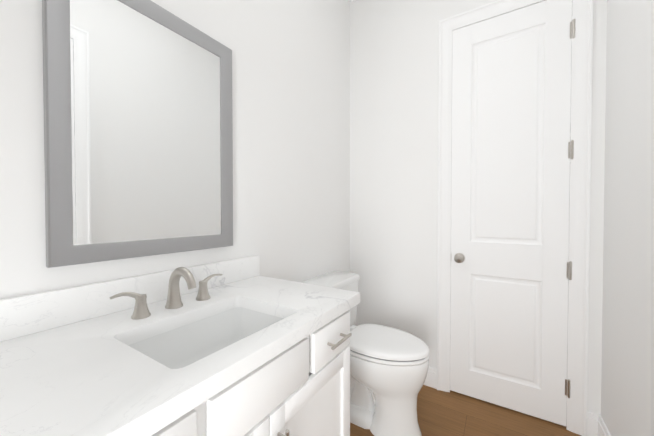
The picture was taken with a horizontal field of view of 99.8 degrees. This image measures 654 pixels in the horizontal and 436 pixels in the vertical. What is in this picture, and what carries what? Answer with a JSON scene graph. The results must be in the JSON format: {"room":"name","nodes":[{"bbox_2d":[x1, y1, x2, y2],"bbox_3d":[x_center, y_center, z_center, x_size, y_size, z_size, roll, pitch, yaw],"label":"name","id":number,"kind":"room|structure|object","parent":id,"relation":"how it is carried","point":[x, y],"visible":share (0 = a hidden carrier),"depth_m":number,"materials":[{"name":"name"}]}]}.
{"room":"bathroom","nodes":[
{"label":"bathroom","id":0,"kind":"room"},
{"bbox_2d":[0,0,349,298],"bbox_3d":[-0.649,-0.312,1.006,0.100,3.000,3.180,1,1,32],"label":"wall","id":1,"kind":"structure","parent":0,"point":[291,126],"depth_m":1.39,"materials":[{"name":"white paint"}]},
{"bbox_2d":[42,0,232,267],"bbox_3d":[-0.587,-0.307,0.981,0.025,0.870,0.597,1,1,32],"label":"mirror","id":2,"kind":"object","parent":1,"relation":"attached to","point":[138,134],"visible":0.96,"depth_m":0.90,"materials":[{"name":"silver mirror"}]},
{"bbox_2d":[350,385,580,435],"bbox_3d":[0.029,1.219,0.604,1.700,0.050,3.180,1,1,32],"label":"floor","id":3,"kind":"structure","parent":0,"point":[444,413],"depth_m":1.60,"materials":[{"name":"brown wood"}]},
{"bbox_2d":[152,311,351,435],"bbox_3d":[-0.360,0.763,0.829,0.586,0.855,0.900,1,1,32],"label":"bathroom vanity","id":4,"kind":"object","parent":3,"relation":"on","point":[301,387],"visible":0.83,"depth_m":0.76,"materials":[{"name":"white paint"}]},
{"bbox_2d":[0,255,359,435],"bbox_3d":[-0.366,0.266,0.826,0.573,0.140,0.962,1,1,32],"label":"countertop","id":5,"kind":"structure","parent":4,"relation":"on","point":[72,363],"depth_m":0.64,"materials":[{"name":"stone"}]},
{"bbox_2d":[109,267,222,319],"bbox_3d":[-0.466,0.226,0.898,0.145,0.136,0.363,1,1,32],"label":"faucet","id":6,"kind":"object","parent":5,"relation":"on","point":[141,309],"visible":1,"depth_m":0.89,"materials":[{"name":"silver metal"}]},
{"bbox_2d":[128,307,283,368],"bbox_3d":[-0.316,0.415,0.790,0.327,0.156,0.432,1,1,32],"label":"sink","id":7,"kind":"object","parent":5,"relation":"in","point":[184,345],"visible":0.1,"depth_m":0.91,"materials":[{"name":"white ceramic"}]},
{"bbox_2d":[301,271,429,435],"bbox_3d":[0.230,0.785,1.640,0.724,0.787,0.488,1,1,32],"label":"toilet","id":8,"kind":"object","parent":3,"relation":"on","point":[389,366],"visible":0.65,"depth_m":1.47,"materials":[{"name":"white ceramic"}]},
{"bbox_2d":[350,0,606,414],"bbox_3d":[0.848,-0.326,1.884,1.500,3.000,0.100,1,1,32],"label":"wall","id":9,"kind":"structure","parent":0,"point":[394,67],"depth_m":2.00,"materials":[{"name":"white paint"}]},
{"bbox_2d":[423,367,436,388],"bbox_3d":[0.483,1.104,2.068,0.650,0.135,0.014,1,1,32],"label":"baseboard","id":10,"kind":"structure","parent":9,"relation":"attached to","point":[431,379],"depth_m":1.91,"materials":[{"name":"white paint"}]},
{"bbox_2d":[450,0,575,425],"bbox_3d":[1.081,-0.040,1.664,0.628,2.410,0.101,1,1,32],"label":"closet door","id":11,"kind":"structure","parent":9,"relation":"in","point":[511,270],"depth_m":1.66,"materials":[{"name":"white paint"}]},
{"bbox_2d":[437,0,592,435],"bbox_3d":[1.078,-0.071,1.670,0.762,2.497,0.024,1,1,32],"label":"trim","id":12,"kind":"structure","parent":9,"relation":"attached to","point":[579,206],"depth_m":1.51,"materials":[{"name":"white paint"}]},
{"bbox_2d":[601,0,653,435],"bbox_3d":[0.706,-0.299,0.155,0.100,3.000,3.180,1,1,32],"label":"wall","id":13,"kind":"structure","parent":0,"point":[627,389],"depth_m":1.17,"materials":[{"name":"white paint"}]},
{"bbox_2d":[590,412,610,435],"bbox_3d":[1.118,1.121,0.955,0.030,0.135,1.224,1,1,32],"label":"baseboard","id":14,"kind":"structure","parent":13,"relation":"attached to","point":[596,425],"depth_m":1.46,"materials":[{"name":"white paint"}]}
]}

